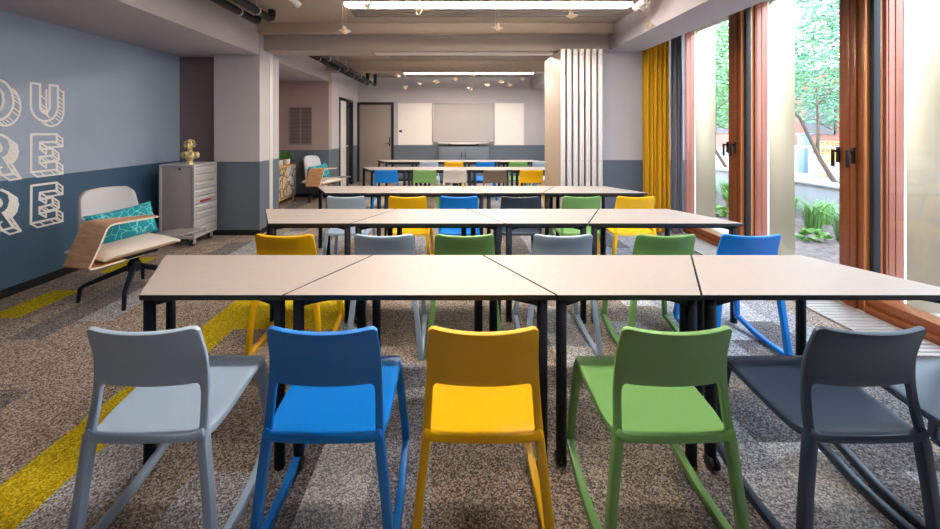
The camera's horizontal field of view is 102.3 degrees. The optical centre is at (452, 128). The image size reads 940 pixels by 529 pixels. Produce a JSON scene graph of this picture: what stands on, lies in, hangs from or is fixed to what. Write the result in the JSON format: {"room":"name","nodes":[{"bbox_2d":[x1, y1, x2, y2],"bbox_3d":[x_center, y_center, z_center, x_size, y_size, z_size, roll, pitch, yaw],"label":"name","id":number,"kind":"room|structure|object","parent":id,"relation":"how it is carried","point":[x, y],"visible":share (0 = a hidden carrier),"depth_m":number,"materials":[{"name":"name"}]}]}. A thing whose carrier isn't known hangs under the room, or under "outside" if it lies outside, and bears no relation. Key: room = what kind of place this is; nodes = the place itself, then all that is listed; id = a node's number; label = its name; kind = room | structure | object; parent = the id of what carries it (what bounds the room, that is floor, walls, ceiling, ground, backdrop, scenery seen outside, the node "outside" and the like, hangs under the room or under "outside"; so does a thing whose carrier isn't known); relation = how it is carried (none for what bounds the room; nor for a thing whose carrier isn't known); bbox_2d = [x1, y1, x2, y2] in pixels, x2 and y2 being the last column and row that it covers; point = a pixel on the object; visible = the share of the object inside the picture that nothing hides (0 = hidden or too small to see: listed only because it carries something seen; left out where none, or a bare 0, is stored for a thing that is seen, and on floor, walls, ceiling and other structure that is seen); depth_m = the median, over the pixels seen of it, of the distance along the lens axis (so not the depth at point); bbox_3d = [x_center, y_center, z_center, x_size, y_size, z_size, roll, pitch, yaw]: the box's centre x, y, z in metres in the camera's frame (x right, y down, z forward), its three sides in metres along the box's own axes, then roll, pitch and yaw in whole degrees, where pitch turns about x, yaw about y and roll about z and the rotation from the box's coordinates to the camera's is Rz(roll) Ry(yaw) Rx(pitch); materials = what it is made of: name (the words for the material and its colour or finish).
{"room":"classroom","nodes":[
{"label":"classroom","id":0,"kind":"room"},
{"bbox_2d":[0,10,179,289],"bbox_3d":[-3.935,-0.080,1.650,0.150,3.100,8.500,0,0,0],"label":"wall","id":1,"kind":"structure","parent":0,"point":[120,122],"depth_m":3.83,"materials":[{"name":"blue paint"}]},
{"bbox_2d":[0,79,64,234],"bbox_3d":[-3.856,0.246,3.035,0.006,1.358,1.437,0,0,0],"label":"wall lettering","id":2,"kind":"object","parent":1,"relation":"attached to","point":[11,156],"depth_m":3.50},
{"bbox_2d":[0,267,79,299],"bbox_3d":[-3.853,1.413,1.370,0.015,0.075,7.940,0,0,0],"label":"baseboard","id":3,"kind":"structure","parent":1,"relation":"attached to","point":[23,286],"depth_m":3.47,"materials":[{"name":"black paint"}]},
{"bbox_2d":[180,57,213,161],"bbox_3d":[-3.530,0.177,5.470,0.660,2.585,0.260,0,0,0],"label":"wall","id":4,"kind":"structure","parent":0,"point":[196,73],"depth_m":5.34,"materials":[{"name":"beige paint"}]},
{"bbox_2d":[214,34,278,229],"bbox_3d":[-2.957,-0.080,5.455,0.626,3.100,0.570,0,0,0],"label":"pillar","id":5,"kind":"structure","parent":0,"point":[241,82],"depth_m":5.17,"materials":[{"name":"paint"}]},
{"bbox_2d":[213,226,266,234],"bbox_3d":[-3.249,1.415,5.299,1.222,0.070,0.282,0,0,0],"label":"baseboard","id":6,"kind":"structure","parent":5,"relation":"attached to","point":[263,230],"depth_m":5.16,"materials":[{"name":"black paint"}]},
{"bbox_2d":[269,53,272,208],"bbox_3d":[-2.640,0.177,5.485,0.008,2.545,0.090,0,0,0],"label":"strip","id":7,"kind":"object","parent":5,"relation":"attached to","point":[270,54],"visible":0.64,"depth_m":5.46,"materials":[{"name":"metal"}]},
{"bbox_2d":[279,73,331,193],"bbox_3d":[-3.253,-0.080,8.150,1.213,3.100,0.200,0,0,0],"label":"wall","id":8,"kind":"structure","parent":0,"point":[317,95],"depth_m":8.05,"materials":[{"name":"paint"}]},
{"bbox_2d":[288,107,311,144],"bbox_3d":[-3.245,-0.065,8.040,0.500,0.810,0.020,0,0,0],"label":"wall vent","id":9,"kind":"object","parent":8,"relation":"attached to","point":[299,118],"visible":1,"depth_m":8.03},
{"bbox_2d":[332,73,357,185],"bbox_3d":[-2.750,-0.080,9.375,0.200,3.100,2.250,0,0,0],"label":"wall","id":10,"kind":"structure","parent":0,"point":[343,86],"depth_m":8.83,"materials":[{"name":"paint"}]},
{"bbox_2d":[339,97,352,185],"bbox_3d":[-2.720,0.350,9.390,0.261,2.200,1.180,0,0,0],"label":"door","id":11,"kind":"structure","parent":10,"relation":"in","point":[345,105],"depth_m":9.35,"materials":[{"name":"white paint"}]},
{"bbox_2d":[358,78,544,178],"bbox_3d":[0.275,-0.080,10.600,6.450,3.100,0.200,0,0,0],"label":"wall","id":12,"kind":"structure","parent":0,"point":[449,90],"depth_m":10.50,"materials":[{"name":"paint"}]},
{"bbox_2d":[357,102,393,180],"bbox_3d":[-2.150,0.355,10.457,1.020,2.190,0.085,0,0,0],"label":"door","id":13,"kind":"structure","parent":12,"relation":"in","point":[375,120],"depth_m":10.47,"materials":[{"name":"black paint"}]},
{"bbox_2d":[398,103,431,144],"bbox_3d":[-1.050,-0.136,10.475,0.960,1.172,0.050,0,0,0],"label":"whiteboard","id":14,"kind":"object","parent":12,"relation":"attached to","point":[414,119],"visible":1,"depth_m":10.47,"materials":[{"name":"ceramic"}]},
{"bbox_2d":[432,103,494,145],"bbox_3d":[0.290,-0.133,10.405,1.720,1.175,0.190,0,0,0],"label":"whiteboard","id":15,"kind":"object","parent":12,"relation":"attached to","point":[453,124],"visible":1,"depth_m":10.41,"materials":[{"name":"metal"}]},
{"bbox_2d":[494,103,523,144],"bbox_3d":[1.560,-0.136,10.483,0.820,1.172,0.034,0,0,0],"label":"whiteboard","id":16,"kind":"object","parent":12,"relation":"attached to","point":[509,117],"visible":1,"depth_m":10.47,"materials":[{"name":"ceramic"}]},
{"bbox_2d":[0,181,939,528],"bbox_3d":[-0.280,1.510,3.950,7.360,0.120,13.300,0,0,0],"label":"floor","id":17,"kind":"structure","parent":0,"point":[47,363],"depth_m":1.70,"materials":[{"name":"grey carpet"}]},
{"bbox_2d":[63,186,206,310],"bbox_3d":[-2.893,1.000,3.485,0.839,0.901,0.973,0,0,20],"label":"lounge chair","id":18,"kind":"object","parent":17,"relation":"on","point":[87,251],"visible":0.81,"depth_m":3.29,"materials":[{"name":"brown wood"}]},
{"bbox_2d":[83,201,158,243],"bbox_3d":[-3.065,0.885,3.518,0.205,0.332,0.559,0,0,19],"label":"cushion","id":19,"kind":"object","parent":18,"relation":"on","point":[117,232],"visible":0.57,"depth_m":3.49,"materials":[{"name":"teal fabric"}]},
{"bbox_2d":[68,325,268,528],"bbox_3d":[-1.040,1.055,1.471,0.497,0.791,0.479,0,0,-1],"label":"plastic chair","id":20,"kind":"object","parent":17,"relation":"on","point":[182,393],"visible":0.98,"depth_m":1.29,"materials":[{"name":"plastic"}]},
{"bbox_2d":[159,162,216,245],"bbox_3d":[-3.376,0.944,4.850,0.452,1.011,0.444,0,0,0],"label":"drawer cabinet","id":21,"kind":"object","parent":17,"relation":"on","point":[187,193],"visible":0.77,"depth_m":4.64,"materials":[{"name":"wood"}]},
{"bbox_2d":[180,139,199,164],"bbox_3d":[-3.341,0.289,4.804,0.195,0.321,0.139,0,0,15],"label":"bust","id":22,"kind":"object","parent":21,"relation":"on","point":[190,155],"visible":1,"depth_m":4.77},
{"bbox_2d":[139,255,371,470],"bbox_3d":[-1.024,1.075,1.853,1.148,0.750,0.517,0,0,0],"label":"table","id":23,"kind":"object","parent":17,"relation":"on","point":[264,278],"visible":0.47,"depth_m":1.78,"materials":[{"name":"laminate"}]},
{"bbox_2d":[279,164,296,201],"bbox_3d":[-3.413,1.080,7.000,0.455,0.740,1.480,0,0,0],"label":"sideboard","id":24,"kind":"object","parent":17,"relation":"on","point":[287,173],"visible":0.34,"depth_m":7.32,"materials":[{"name":"brown wood"}]},
{"bbox_2d":[244,234,342,354],"bbox_3d":[-1.060,1.055,2.586,0.497,0.791,0.479,0,0,1],"label":"plastic chair","id":25,"kind":"object","parent":17,"relation":"on","point":[305,244],"visible":0.3,"depth_m":2.38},
{"bbox_2d":[302,155,350,202],"bbox_3d":[-2.584,1.000,7.746,0.839,0.901,0.973,0,0,21],"label":"lounge chair","id":26,"kind":"object","parent":17,"relation":"on","point":[313,177],"visible":0.77,"depth_m":7.47,"materials":[{"name":"grey fabric"}]},
{"bbox_2d":[250,326,409,528],"bbox_3d":[-0.437,1.055,1.471,0.497,0.791,0.480,0,0,0],"label":"plastic chair","id":27,"kind":"object","parent":17,"relation":"on","point":[342,390],"visible":1,"depth_m":1.29,"materials":[{"name":"plastic"}]},
{"bbox_2d":[265,209,395,323],"bbox_3d":[-1.070,1.075,3.063,1.148,0.750,0.517,0,0,0],"label":"table","id":28,"kind":"object","parent":17,"relation":"on","point":[277,219],"visible":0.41,"depth_m":2.96,"materials":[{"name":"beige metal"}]},
{"bbox_2d":[322,196,375,254],"bbox_3d":[-1.060,1.055,3.931,0.497,0.791,0.480,0,0,-1],"label":"plastic chair","id":29,"kind":"object","parent":17,"relation":"on","point":[358,202],"visible":0.44,"depth_m":3.73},
{"bbox_2d":[317,186,408,254],"bbox_3d":[-1.095,1.075,4.394,1.148,0.750,0.517,0,0,0],"label":"table","id":30,"kind":"object","parent":17,"relation":"on","point":[335,191],"visible":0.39,"depth_m":4.30,"materials":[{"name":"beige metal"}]},
{"bbox_2d":[371,170,397,208],"bbox_3d":[-1.084,1.055,6.326,0.497,0.791,0.480,0,0,1],"label":"plastic chair","id":31,"kind":"object","parent":17,"relation":"on","point":[380,176],"visible":0.45,"depth_m":6.13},
{"bbox_2d":[347,234,426,359],"bbox_3d":[-0.435,1.055,2.586,0.497,0.791,0.480,0,0,0],"label":"plastic chair","id":32,"kind":"object","parent":17,"relation":"on","point":[364,244],"visible":0.29,"depth_m":2.38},
{"bbox_2d":[361,167,421,207],"bbox_3d":[-1.115,1.075,6.729,1.148,0.750,0.517,0,0,0],"label":"table","id":33,"kind":"object","parent":17,"relation":"on","point":[368,169],"visible":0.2,"depth_m":6.68,"materials":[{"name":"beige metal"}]},
{"bbox_2d":[377,160,423,185],"bbox_3d":[-1.145,1.075,8.319,1.148,0.750,0.517,0,0,0],"label":"table","id":34,"kind":"object","parent":17,"relation":"on","point":[386,162],"visible":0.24,"depth_m":8.14,"materials":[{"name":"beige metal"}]},
{"bbox_2d":[389,196,433,254],"bbox_3d":[-0.446,1.055,3.931,0.497,0.791,0.480,0,0,1],"label":"plastic chair","id":35,"kind":"object","parent":17,"relation":"on","point":[420,202],"visible":0.48,"depth_m":3.73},
{"bbox_2d":[284,255,555,470],"bbox_3d":[-0.140,1.075,1.843,1.148,0.750,0.517,0,0,0],"label":"table","id":36,"kind":"object","parent":17,"relation":"on","point":[376,278],"visible":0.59,"depth_m":1.69,"materials":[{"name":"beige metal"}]},
{"bbox_2d":[413,170,439,208],"bbox_3d":[-0.456,1.055,6.326,0.497,0.791,0.479,0,0,1],"label":"plastic chair","id":37,"kind":"object","parent":17,"relation":"on","point":[419,176],"visible":0.48,"depth_m":6.13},
{"bbox_2d":[351,209,504,323],"bbox_3d":[-0.186,1.075,3.054,1.148,0.750,0.517,0,0,0],"label":"table","id":38,"kind":"object","parent":17,"relation":"on","point":[399,219],"visible":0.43,"depth_m":2.91,"materials":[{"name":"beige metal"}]},
{"bbox_2d":[418,162,440,185],"bbox_3d":[-0.490,1.055,7.876,0.497,0.791,0.480,0,0,-1],"label":"plastic chair","id":39,"kind":"object","parent":17,"relation":"on","point":[422,164],"visible":0.38,"depth_m":7.67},
{"bbox_2d":[381,186,485,246],"bbox_3d":[-0.211,1.075,4.385,1.148,0.750,0.517,0,0,0],"label":"table","id":40,"kind":"object","parent":17,"relation":"on","point":[411,191],"visible":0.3,"depth_m":4.23,"materials":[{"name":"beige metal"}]},
{"bbox_2d":[406,167,472,185],"bbox_3d":[-0.231,1.075,6.720,1.148,0.750,0.517,0,0,0],"label":"table","id":41,"kind":"object","parent":17,"relation":"on","point":[438,169],"visible":0.31,"depth_m":6.53,"materials":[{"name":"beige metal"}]},
{"bbox_2d":[414,160,467,185],"bbox_3d":[-0.261,1.075,8.309,1.148,0.750,0.517,0,0,0],"label":"table","id":42,"kind":"object","parent":17,"relation":"on","point":[438,161],"visible":0.32,"depth_m":8.14,"materials":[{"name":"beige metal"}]},
{"bbox_2d":[443,170,466,185],"bbox_3d":[0.030,1.055,6.326,0.497,0.791,0.480,0,0,-1],"label":"plastic chair","id":43,"kind":"object","parent":17,"relation":"on","point":[449,176],"visible":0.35,"depth_m":6.13,"materials":[{"name":"plastic"}]},
{"bbox_2d":[438,196,479,235],"bbox_3d":[0.060,1.055,3.931,0.497,0.791,0.479,0,0,0],"label":"plastic chair","id":44,"kind":"object","parent":17,"relation":"on","point":[446,202],"visible":0.43,"depth_m":3.73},
{"bbox_2d":[425,234,500,359],"bbox_3d":[0.073,1.055,2.586,0.497,0.791,0.480,0,0,0],"label":"plastic chair","id":45,"kind":"object","parent":17,"relation":"on","point":[483,245],"visible":0.3,"depth_m":2.38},
{"bbox_2d":[438,146,488,182],"bbox_3d":[0.280,0.965,10.273,1.360,0.970,0.415,0,0,0],"label":"base cabinet","id":46,"kind":"object","parent":17,"relation":"on","point":[444,152],"visible":0.5,"depth_m":10.08,"materials":[{"name":"paint"}]},
{"bbox_2d":[457,160,504,185],"bbox_3d":[0.623,1.075,8.319,1.148,0.750,0.517,0,0,0],"label":"table","id":47,"kind":"object","parent":17,"relation":"on","point":[468,161],"visible":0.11,"depth_m":8.14,"materials":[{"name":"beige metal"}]},
{"bbox_2d":[412,326,554,528],"bbox_3d":[0.102,1.055,1.471,0.497,0.791,0.480,0,0,0],"label":"plastic chair","id":48,"kind":"object","parent":17,"relation":"on","point":[481,387],"visible":1,"depth_m":1.28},
{"bbox_2d":[476,162,497,200],"bbox_3d":[0.660,1.055,7.876,0.497,0.791,0.480,0,0,0],"label":"plastic chair","id":49,"kind":"object","parent":17,"relation":"on","point":[478,164],"visible":0.39,"depth_m":7.67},
{"bbox_2d":[459,167,517,185],"bbox_3d":[0.653,1.075,6.729,1.148,0.750,0.517,0,0,0],"label":"table","id":50,"kind":"object","parent":17,"relation":"on","point":[475,169],"visible":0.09,"depth_m":6.57,"materials":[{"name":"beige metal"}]},
{"bbox_2d":[483,170,506,200],"bbox_3d":[0.684,1.055,6.326,0.497,0.791,0.480,0,0,0],"label":"plastic chair","id":51,"kind":"object","parent":17,"relation":"on","point":[489,176],"visible":0.41,"depth_m":6.13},
{"bbox_2d":[462,186,554,235],"bbox_3d":[0.673,1.075,4.394,1.148,0.750,0.517,0,0,0],"label":"table","id":52,"kind":"object","parent":17,"relation":"on","point":[491,191],"visible":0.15,"depth_m":4.30,"materials":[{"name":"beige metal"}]},
{"bbox_2d":[504,162,528,185],"bbox_3d":[1.320,1.055,7.876,0.497,0.791,0.479,0,0,-1],"label":"plastic chair","id":53,"kind":"object","parent":17,"relation":"on","point":[511,164],"visible":0.27,"depth_m":7.67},
{"bbox_2d":[493,196,540,249],"bbox_3d":[0.660,1.055,3.931,0.497,0.791,0.480,0,0,-1],"label":"plastic chair","id":54,"kind":"object","parent":17,"relation":"on","point":[507,202],"visible":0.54,"depth_m":3.73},
{"bbox_2d":[497,160,544,185],"bbox_3d":[1.507,1.075,8.309,1.148,0.750,0.517,0,0,0],"label":"table","id":55,"kind":"object","parent":17,"relation":"on","point":[506,162],"visible":0.2,"depth_m":8.14,"materials":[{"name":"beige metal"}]},
{"bbox_2d":[509,167,544,185],"bbox_3d":[1.537,1.075,6.720,1.148,0.750,0.517,0,0,0],"label":"table","id":56,"kind":"object","parent":17,"relation":"on","point":[515,170],"visible":0.15,"depth_m":6.53,"materials":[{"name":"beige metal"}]},
{"bbox_2d":[519,170,544,208],"bbox_3d":[1.270,1.055,6.326,0.497,0.791,0.480,0,0,0],"label":"plastic chair","id":57,"kind":"object","parent":17,"relation":"on","point":[526,176],"visible":0.48,"depth_m":6.13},
{"bbox_2d":[467,209,597,323],"bbox_3d":[0.698,1.075,3.063,1.148,0.750,0.517,0,0,0],"label":"table","id":58,"kind":"object","parent":17,"relation":"on","point":[579,219],"visible":0.57,"depth_m":2.92,"materials":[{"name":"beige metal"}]},
{"bbox_2d":[513,234,602,355],"bbox_3d":[0.692,1.055,2.586,0.497,0.791,0.479,0,0,-1],"label":"plastic chair","id":59,"kind":"object","parent":17,"relation":"on","point":[542,244],"visible":0.36,"depth_m":2.38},
{"bbox_2d":[548,196,600,240],"bbox_3d":[1.270,1.055,3.931,0.497,0.791,0.479,0,0,0],"label":"plastic chair","id":60,"kind":"object","parent":17,"relation":"on","point":[568,202],"visible":0.34,"depth_m":3.73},
{"bbox_2d":[484,255,700,470],"bbox_3d":[0.744,1.075,1.853,1.148,0.750,0.517,0,0,0],"label":"table","id":61,"kind":"object","parent":17,"relation":"on","point":[572,278],"visible":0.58,"depth_m":1.74,"materials":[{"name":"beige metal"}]},
{"bbox_2d":[543,186,647,235],"bbox_3d":[1.557,1.075,4.385,1.148,0.750,0.517,0,0,0],"label":"table","id":62,"kind":"object","parent":17,"relation":"on","point":[557,191],"visible":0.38,"depth_m":4.24,"materials":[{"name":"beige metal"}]},
{"bbox_2d":[597,196,656,254],"bbox_3d":[1.806,1.055,3.931,0.497,0.791,0.480,0,0,1],"label":"plastic chair","id":63,"kind":"object","parent":17,"relation":"on","point":[622,202],"visible":0.46,"depth_m":3.73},
{"bbox_2d":[601,234,695,344],"bbox_3d":[1.343,1.055,2.586,0.497,0.791,0.480,0,0,1],"label":"plastic chair","id":64,"kind":"object","parent":17,"relation":"on","point":[644,244],"visible":0.32,"depth_m":2.38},
{"bbox_2d":[567,326,749,528],"bbox_3d":[0.747,1.055,1.471,0.497,0.791,0.480,0,0,-1],"label":"plastic chair","id":65,"kind":"object","parent":17,"relation":"on","point":[644,393],"visible":0.99,"depth_m":1.29,"materials":[{"name":"plastic"}]},
{"bbox_2d":[589,209,742,323],"bbox_3d":[1.582,1.075,3.054,1.148,0.750,0.517,0,0,0],"label":"table","id":66,"kind":"object","parent":17,"relation":"on","point":[603,219],"visible":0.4,"depth_m":2.91,"materials":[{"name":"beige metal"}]},
{"bbox_2d":[673,234,792,354],"bbox_3d":[1.880,1.055,2.586,0.497,0.791,0.480,0,0,0],"label":"plastic chair","id":67,"kind":"object","parent":17,"relation":"on","point":[729,244],"visible":0.34,"depth_m":2.38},
{"bbox_2d":[722,0,794,254],"bbox_3d":[3.522,-0.065,3.842,0.657,3.130,1.285,0,0,0],"label":"window","id":68,"kind":"structure","parent":17,"relation":"on","point":[760,147],"depth_m":4.25,"materials":[{"name":"wood"}]},
{"bbox_2d":[657,230,939,356],"bbox_3d":[3.040,1.443,2.690,0.360,0.014,5.380,0,0,0],"label":"floor vent","id":69,"kind":"object","parent":17,"relation":"in","point":[852,319],"visible":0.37,"depth_m":2.90,"materials":[{"name":"metal"}]},
{"bbox_2d":[692,255,939,470],"bbox_3d":[1.628,1.075,1.843,1.148,0.750,0.517,0,0,0],"label":"table","id":70,"kind":"object","parent":17,"relation":"on","point":[721,279],"visible":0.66,"depth_m":1.71,"materials":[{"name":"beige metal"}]},
{"bbox_2d":[717,326,939,528],"bbox_3d":[1.396,1.055,1.471,0.497,0.791,0.480,0,0,-1],"label":"plastic chair","id":71,"kind":"object","parent":17,"relation":"on","point":[817,393],"visible":0.96,"depth_m":1.29,"materials":[{"name":"plastic"}]},
{"bbox_2d":[831,0,939,345],"bbox_3d":[3.522,-0.065,2.555,0.657,3.130,1.290,0,0,0],"label":"window","id":72,"kind":"structure","parent":17,"relation":"on","point":[888,151],"depth_m":2.97,"materials":[{"name":"wood"}]},
{"bbox_2d":[833,356,939,528],"bbox_3d":[1.930,1.055,1.471,0.497,0.791,0.480,0,0,0],"label":"plastic chair","id":73,"kind":"object","parent":17,"relation":"on","point":[927,367],"visible":0.48,"depth_m":1.50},
{"bbox_2d":[227,0,775,77],"bbox_3d":[-0.230,-1.530,3.950,7.660,0.200,13.500,0,0,0],"label":"ceiling","id":74,"kind":"structure","parent":0,"point":[310,11],"depth_m":4.98,"materials":[{"name":"paint"}]},
{"bbox_2d":[0,0,328,80],"bbox_3d":[-3.255,-1.222,2.825,1.210,0.415,10.850,0,0,0],"label":"bulkhead","id":75,"kind":"object","parent":74,"relation":"attached to","point":[180,28],"visible":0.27,"depth_m":3.97,"materials":[{"name":"paint"}]},
{"bbox_2d":[210,0,261,23],"bbox_3d":[-2.380,-1.344,1.030,0.096,0.172,7.261,0,0,0],"label":"ceiling pipe","id":76,"kind":"object","parent":74,"relation":"attached to","point":[238,11],"visible":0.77,"depth_m":4.16,"materials":[{"name":"black plastic"}]},
{"bbox_2d":[232,0,275,21],"bbox_3d":[-2.180,-1.349,0.996,0.096,0.162,7.191,0,0,0],"label":"ceiling pipe","id":77,"kind":"object","parent":74,"relation":"attached to","point":[270,16],"visible":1,"depth_m":4.18,"materials":[{"name":"black plastic"}]},
{"bbox_2d":[309,56,368,85],"bbox_3d":[-2.200,-1.267,7.731,0.096,0.327,4.121,0,0,0],"label":"ceiling pipe","id":78,"kind":"object","parent":74,"relation":"attached to","point":[317,58],"visible":0.66,"depth_m":7.22,"materials":[{"name":"black plastic"}]},
{"bbox_2d":[319,56,376,85],"bbox_3d":[-2.040,-1.267,7.806,0.096,0.327,4.271,0,0,0],"label":"ceiling pipe","id":79,"kind":"object","parent":74,"relation":"attached to","point":[327,58],"visible":0.84,"depth_m":7.29,"materials":[{"name":"black plastic"}]},
{"bbox_2d":[257,23,613,34],"bbox_3d":[-0.231,-1.363,5.160,4.822,0.135,0.120,0,0,0],"label":"ceiling beam","id":80,"kind":"structure","parent":74,"relation":"attached to","point":[262,28],"depth_m":5.10,"materials":[{"name":"paint"}]},
{"bbox_2d":[327,61,544,72],"bbox_3d":[-0.231,-1.317,8.025,4.822,0.225,0.250,0,0,0],"label":"ceiling beam","id":81,"kind":"structure","parent":74,"relation":"attached to","point":[357,66],"depth_m":7.90,"materials":[{"name":"paint"}]},
{"bbox_2d":[264,35,608,55],"bbox_3d":[-0.231,-1.262,5.470,4.822,0.335,0.380,0,0,0],"label":"ceiling beam","id":82,"kind":"structure","parent":74,"relation":"attached to","point":[278,45],"depth_m":5.28,"materials":[{"name":"paint"}]},
{"bbox_2d":[375,52,556,54],"bbox_3d":[0.490,-1.085,5.460,3.220,0.020,0.120,0,0,0],"label":"track","id":83,"kind":"object","parent":82,"relation":"attached to","point":[376,53],"visible":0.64,"depth_m":5.40,"materials":[{"name":"metal"}]},
{"bbox_2d":[545,49,602,231],"bbox_3d":[1.710,0.175,5.424,0.573,2.510,0.912,0,0,0],"label":"partition","id":84,"kind":"structure","parent":83,"relation":"hanging from","point":[574,78],"depth_m":4.99,"materials":[{"name":"laminate"}]},
{"bbox_2d":[404,73,532,75],"bbox_3d":[0.360,-1.344,8.756,2.940,0.172,0.428,0,0,0],"label":"ceiling light","id":85,"kind":"object","parent":74,"relation":"hanging from","point":[407,74],"visible":0.55,"depth_m":8.73,"materials":[{"name":"beige"}]},
{"bbox_2d":[404,73,532,73],"bbox_3d":[0.360,-1.276,8.570,2.930,0.028,0.052,0,0,0],"label":"diffuser","id":86,"kind":"object","parent":85,"relation":"attached to","point":[404,73],"depth_m":8.59,"materials":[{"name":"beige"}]},
{"bbox_2d":[390,56,551,56],"bbox_3d":[0.360,-1.344,6.406,2.940,0.172,0.428,0,0,0],"label":"ceiling light","id":87,"kind":"object","parent":74,"relation":"hanging from","point":[390,56],"visible":0.03,"depth_m":6.59,"materials":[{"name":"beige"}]},
{"bbox_2d":[344,0,632,17],"bbox_3d":[0.360,-1.344,4.056,2.940,0.172,0.428,0,0,0],"label":"ceiling light","id":88,"kind":"object","parent":74,"relation":"hanging from","point":[379,8],"visible":1,"depth_m":3.96,"materials":[{"name":"beige"}]},
{"bbox_2d":[344,2,631,6],"bbox_3d":[0.360,-1.276,3.870,2.930,0.028,0.052,0,0,0],"label":"diffuser","id":89,"kind":"object","parent":88,"relation":"attached to","point":[348,4],"depth_m":3.84,"materials":[{"name":"beige"}]},
{"bbox_2d":[532,0,765,88],"bbox_3d":[2.430,-1.265,3.950,0.500,0.330,13.100,0,0,0],"label":"bulkhead","id":90,"kind":"object","parent":74,"relation":"attached to","point":[671,19],"visible":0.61,"depth_m":4.09,"materials":[{"name":"paint"}]},
{"bbox_2d":[642,40,669,231],"bbox_3d":[2.835,0.010,5.270,0.365,2.840,0.111,0,0,0],"label":"curtain","id":91,"kind":"object","parent":74,"relation":"hanging from","point":[655,60],"visible":0.73,"depth_m":5.26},
{"bbox_2d":[670,35,682,233],"bbox_3d":[3.080,0.010,5.200,0.135,2.840,0.127,0,0,0],"label":"curtain","id":92,"kind":"object","parent":74,"relation":"hanging from","point":[676,94],"visible":0.8,"depth_m":5.18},
{"bbox_2d":[603,34,684,211],"bbox_3d":[2.720,-0.080,5.520,1.200,3.100,0.200,0,0,0],"label":"wall","id":93,"kind":"structure","parent":0,"point":[622,71],"depth_m":5.42,"materials":[{"name":"paint"}]},
{"bbox_2d":[683,25,722,246],"bbox_3d":[3.522,-0.065,5.128,0.657,3.130,1.285,0,0,0],"label":"window","id":94,"kind":"structure","parent":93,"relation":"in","point":[700,46],"depth_m":5.54,"materials":[{"name":"glass"}]},
{"bbox_2d":[716,147,838,181],"bbox_3d":[23.350,1.400,13.000,33.300,0.500,54.000,0,0,0],"label":"terrace","id":95,"kind":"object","parent":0,"point":[817,168],"depth_m":11.29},
{"bbox_2d":[716,21,728,166],"bbox_3d":[6.963,-0.972,9.949,2.830,4.318,2.343,0,0,0],"label":"tree","id":96,"kind":"object","parent":95,"relation":"on","point":[726,52],"visible":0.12,"depth_m":9.81,"materials":[{"name":"green plant"}]},
{"bbox_2d":[716,21,728,128],"bbox_3d":[12.378,-2.743,18.562,3.921,7.795,3.857,0,0,0],"label":"tree","id":97,"kind":"object","parent":95,"relation":"on","point":[724,21],"visible":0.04,"depth_m":17.95,"materials":[{"name":"green plant"}]},
{"bbox_2d":[716,3,808,127],"bbox_3d":[12.173,-2.759,15.611,3.815,7.828,3.904,0,0,7],"label":"tree","id":98,"kind":"object","parent":95,"relation":"on","point":[724,68],"visible":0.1,"depth_m":15.68,"materials":[{"name":"green plant"}]},
{"bbox_2d":[716,69,838,153],"bbox_3d":[17.265,-0.550,10.000,0.670,4.400,48.000,0,0,0],"label":"building","id":99,"kind":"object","parent":95,"relation":"on","point":[722,135],"visible":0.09,"depth_m":17.80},
{"bbox_2d":[795,133,813,172],"bbox_3d":[9.300,0.630,10.000,0.260,1.040,0.260,0,0,0],"label":"post","id":100,"kind":"object","parent":95,"relation":"on","point":[802,153],"visible":0.84,"depth_m":9.95,"materials":[{"name":"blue stone"}]},
{"bbox_2d":[795,0,838,130],"bbox_3d":[13.186,-2.755,12.635,3.883,7.819,3.876,0,0,0],"label":"tree","id":101,"kind":"object","parent":95,"relation":"on","point":[832,21],"visible":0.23,"depth_m":12.79,"materials":[{"name":"green plant"}]},
{"bbox_2d":[795,0,838,182],"bbox_3d":[7.191,-0.973,7.467,2.581,4.320,2.416,0,0,32],"label":"tree","id":102,"kind":"object","parent":95,"relation":"on","point":[816,148],"visible":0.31,"depth_m":7.33,"materials":[{"name":"green plant"}]},
{"bbox_2d":[795,145,838,177],"bbox_3d":[8.600,0.785,9.300,1.200,0.730,0.800,0,0,0],"label":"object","id":103,"kind":"object","parent":95,"relation":"on","point":[810,150],"visible":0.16,"depth_m":9.07,"materials":[{"name":"white paint"}]},
{"bbox_2d":[820,141,838,177],"bbox_3d":[8.875,0.716,8.732,0.546,0.870,0.500,0,0,-36],"label":"garden chair","id":104,"kind":"object","parent":95,"relation":"on","point":[827,159],"visible":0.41,"depth_m":8.71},
{"bbox_2d":[716,191,838,263],"bbox_3d":[4.850,1.565,5.000,2.900,0.170,22.000,0,0,0],"label":"ground","id":105,"kind":"structure","parent":0,"point":[828,250],"depth_m":4.89,"materials":[{"name":"concrete"}]},
{"bbox_2d":[716,166,838,219],"bbox_3d":[6.500,1.295,5.000,0.480,0.710,22.000,0,0,0],"label":"wall","id":106,"kind":"structure","parent":105,"relation":"on","point":[812,189],"depth_m":6.68,"materials":[{"name":"concrete"}]},
{"bbox_2d":[795,227,832,242],"bbox_3d":[4.728,1.408,5.002,0.382,0.216,0.355,0,0,0],"label":"plant","id":107,"kind":"object","parent":105,"relation":"on","point":[819,234],"visible":0.96,"depth_m":4.96,"materials":[{"name":"green plant"}]},
{"bbox_2d":[795,199,838,230],"bbox_3d":[5.322,1.257,5.549,0.668,0.446,0.739,0,0,0],"label":"clump","id":108,"kind":"object","parent":105,"relation":"on","point":[813,217],"visible":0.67,"depth_m":5.54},
{"bbox_2d":[809,199,838,224],"bbox_3d":[5.804,1.287,5.902,0.675,0.387,0.593,0,0,0],"label":"clump","id":109,"kind":"object","parent":105,"relation":"on","point":[818,202],"visible":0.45,"depth_m":5.85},
{"bbox_2d":[822,208,838,241],"bbox_3d":[5.099,1.262,4.978,0.693,0.437,0.632,0,0,0],"label":"clump","id":110,"kind":"object","parent":105,"relation":"on","point":[836,224],"visible":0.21,"depth_m":5.00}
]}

